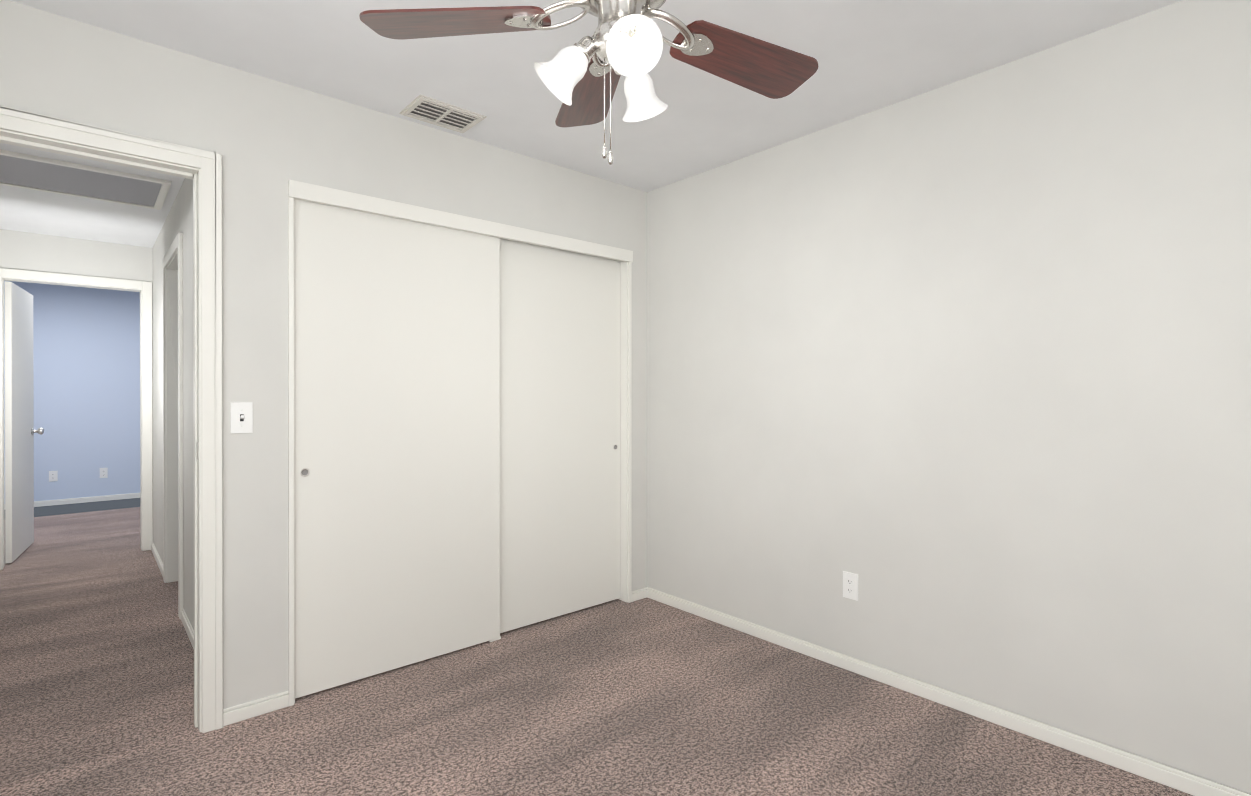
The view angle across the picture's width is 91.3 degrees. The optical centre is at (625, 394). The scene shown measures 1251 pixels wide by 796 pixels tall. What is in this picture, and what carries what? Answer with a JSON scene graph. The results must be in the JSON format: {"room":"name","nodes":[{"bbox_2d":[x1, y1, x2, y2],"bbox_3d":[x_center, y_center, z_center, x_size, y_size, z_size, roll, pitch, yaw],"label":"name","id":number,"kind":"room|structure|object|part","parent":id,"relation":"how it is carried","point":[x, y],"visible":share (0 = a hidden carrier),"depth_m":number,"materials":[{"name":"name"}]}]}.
{"room":"empty bedroom","nodes":[
{"label":"empty bedroom","id":0,"kind":"room"},
{"bbox_2d":[4,281,139,500],"bbox_3d":[-6.238,-0.010,6.814,4.040,2.440,0.120,0,0,-41],"label":"wall","id":1,"kind":"structure","parent":0,"point":[86,356],"depth_m":6.84,"materials":[{"name":"blue paint"}]},
{"bbox_2d":[49,471,57,481],"bbox_3d":[-6.271,0.891,6.702,0.070,0.115,0.008,0,0,-41],"label":"electrical outlet","id":2,"kind":"object","parent":1,"relation":"attached to","point":[53,475],"visible":1,"depth_m":6.70,"materials":[{"name":"white plastic"}]},
{"bbox_2d":[34,493,139,506],"bbox_3d":[-6.195,1.180,6.768,3.806,0.060,0.016,0,0,-41],"label":"baseboard","id":3,"kind":"structure","parent":1,"relation":"attached to","point":[83,499],"depth_m":6.86,"materials":[{"name":"white paint"}]},
{"bbox_2d":[100,468,107,477],"bbox_3d":[-5.956,0.890,6.980,0.070,0.115,0.008,0,0,-41],"label":"electrical outlet","id":4,"kind":"object","parent":1,"relation":"attached to","point":[103,472],"visible":1,"depth_m":6.98,"materials":[{"name":"white plastic"}]},
{"bbox_2d":[0,229,152,365],"bbox_3d":[-4.178,-0.004,4.484,4.040,2.440,0.120,0,0,-41],"label":"wall","id":5,"kind":"structure","parent":0,"point":[20,250],"depth_m":4.51,"materials":[{"name":"paint"}]},
{"bbox_2d":[5,281,43,562],"bbox_3d":[-4.606,0.196,4.700,0.178,2.014,0.753,0,0,-41],"label":"door","id":6,"kind":"structure","parent":5,"relation":"in","point":[20,431],"depth_m":4.56,"materials":[{"name":"white paint"}]},
{"bbox_2d":[0,268,152,569],"bbox_3d":[-4.091,0.165,4.552,0.896,2.102,0.142,0,0,-41],"label":"door frame","id":7,"kind":"structure","parent":5,"relation":"attached to","point":[147,384],"depth_m":4.76,"materials":[{"name":"white paint"}]},
{"bbox_2d":[0,143,184,247],"bbox_3d":[-3.006,-1.186,3.255,0.990,0.070,3.270,0,0,-41],"label":"ceiling","id":8,"kind":"structure","parent":0,"point":[35,211],"depth_m":3.89,"materials":[{"name":"paint"}]},
{"bbox_2d":[0,149,170,209],"bbox_3d":[-2.967,-1.143,3.249,0.844,0.016,0.630,0,0,-41],"label":"attic hatch","id":9,"kind":"object","parent":8,"relation":"in","point":[27,171],"visible":1,"depth_m":3.27,"materials":[{"name":"white paint"}]},
{"bbox_2d":[152,178,193,629],"bbox_3d":[-2.590,-0.002,3.626,0.120,2.440,3.270,0,0,-41],"label":"wall","id":10,"kind":"structure","parent":0,"point":[179,218],"depth_m":3.31,"materials":[{"name":"paint"}]},
{"bbox_2d":[151,542,162,575],"bbox_3d":[-3.368,1.186,4.408,0.013,0.060,1.072,0,0,-41],"label":"baseboard","id":11,"kind":"structure","parent":10,"relation":"attached to","point":[153,548],"depth_m":4.42,"materials":[{"name":"white paint"}]},
{"bbox_2d":[163,233,183,618],"bbox_3d":[-2.665,0.167,3.700,0.142,2.102,0.916,0,0,-41],"label":"door frame","id":12,"kind":"structure","parent":10,"relation":"attached to","point":[172,397],"depth_m":3.96,"materials":[{"name":"white paint"}]},
{"bbox_3d":[-2.712,0.167,3.659,0.018,2.102,0.916,0,0,-41],"label":"bathroom door trim","id":13,"kind":"part","parent":12,"relation":"part of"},
{"bbox_2d":[181,608,193,648],"bbox_3d":[-1.981,1.190,2.841,0.016,0.060,1.281,0,0,-41],"label":"baseboard","id":14,"kind":"structure","parent":10,"relation":"attached to","point":[187,625],"depth_m":3.11,"materials":[{"name":"white paint"}]},
{"bbox_2d":[0,0,646,708],"bbox_3d":[-1.127,0.000,2.657,3.490,2.440,0.120,0,0,-41],"label":"wall","id":15,"kind":"structure","parent":0,"point":[266,138],"depth_m":2.35,"materials":[{"name":"paint"}]},
{"bbox_2d":[0,106,223,732],"bbox_3d":[-1.881,0.171,1.977,0.960,2.101,0.148,0,0,-41],"label":"door frame","id":16,"kind":"structure","parent":15,"relation":"attached to","point":[208,164],"depth_m":2.21,"materials":[{"name":"white paint"}]},
{"bbox_3d":[-1.888,0.196,1.985,0.858,2.051,0.128,0,0,-41],"label":"bedroom door jamb","id":17,"kind":"part","parent":16,"relation":"part of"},
{"bbox_2d":[231,402,252,433],"bbox_3d":[-1.436,0.086,2.290,0.070,0.115,0.021,0,0,-41],"label":"switch plate","id":18,"kind":"object","parent":15,"relation":"attached to","point":[241,417],"visible":1,"depth_m":2.29,"materials":[{"name":"white plastic"}]},
{"bbox_2d":[295,199,499,698],"bbox_3d":[-0.981,0.202,2.747,0.921,2.012,0.036,0,0,-41],"label":"closet door","id":19,"kind":"structure","parent":15,"relation":"in","point":[397,442],"depth_m":2.69,"materials":[{"name":"white paint"}]},
{"bbox_2d":[288,179,632,705],"bbox_3d":[-0.680,0.190,3.037,1.806,2.060,0.144,0,0,-41],"label":"trim","id":20,"kind":"structure","parent":15,"relation":"attached to","point":[298,190],"depth_m":2.86,"materials":[{"name":"white paint"}]},
{"bbox_2d":[500,238,619,632],"bbox_3d":[-0.369,0.201,3.349,0.873,2.012,0.036,0,0,-41],"label":"closet door","id":21,"kind":"structure","parent":15,"relation":"in","point":[559,432],"depth_m":3.33,"materials":[{"name":"white paint"}]},
{"bbox_2d":[10,0,1181,191],"bbox_3d":[-2.305,-1.271,2.967,5.200,0.100,9.350,0,0,-41],"label":"ceiling","id":22,"kind":"structure","parent":0,"point":[870,55],"depth_m":2.20,"materials":[{"name":"paint"}]},
{"bbox_2d":[399,94,486,132],"bbox_3d":[-0.793,-1.215,2.662,0.300,0.010,0.220,0,0,-41],"label":"ceiling vent","id":23,"kind":"object","parent":22,"relation":"in","point":[420,107],"visible":1,"depth_m":2.65,"materials":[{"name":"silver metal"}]},
{"bbox_2d":[359,0,817,164],"bbox_3d":[0.017,-0.864,1.380,1.135,0.706,1.129,0,0,-41],"label":"fan","id":24,"kind":"object","parent":22,"relation":"hanging from","point":[581,77],"visible":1,"depth_m":1.44,"materials":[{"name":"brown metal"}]},
{"bbox_2d":[0,507,1192,795],"bbox_3d":[-2.305,1.269,2.973,5.200,0.100,9.350,0,0,-41],"label":"floor","id":25,"kind":"structure","parent":0,"point":[640,697],"depth_m":2.29,"materials":[{"name":"carpet"}]},
{"bbox_2d":[647,0,1250,793],"bbox_3d":[1.325,0.001,2.429,0.120,2.440,3.470,0,0,-41],"label":"wall","id":26,"kind":"structure","parent":0,"point":[955,376],"depth_m":2.27,"materials":[{"name":"paint"}]},
{"bbox_2d":[843,571,857,600],"bbox_3d":[0.995,0.845,2.707,0.008,0.115,0.070,0,0,-41],"label":"electrical outlet","id":27,"kind":"object","parent":26,"relation":"attached to","point":[850,585],"visible":1,"depth_m":2.70,"materials":[{"name":"white plastic"}]},
{"bbox_2d":[639,587,1250,795],"bbox_3d":[1.236,1.191,2.434,0.016,0.060,3.356,0,0,-41],"label":"baseboard","id":28,"kind":"structure","parent":26,"relation":"attached to","point":[1174,778],"depth_m":2.31,"materials":[{"name":"white paint"}]}
]}

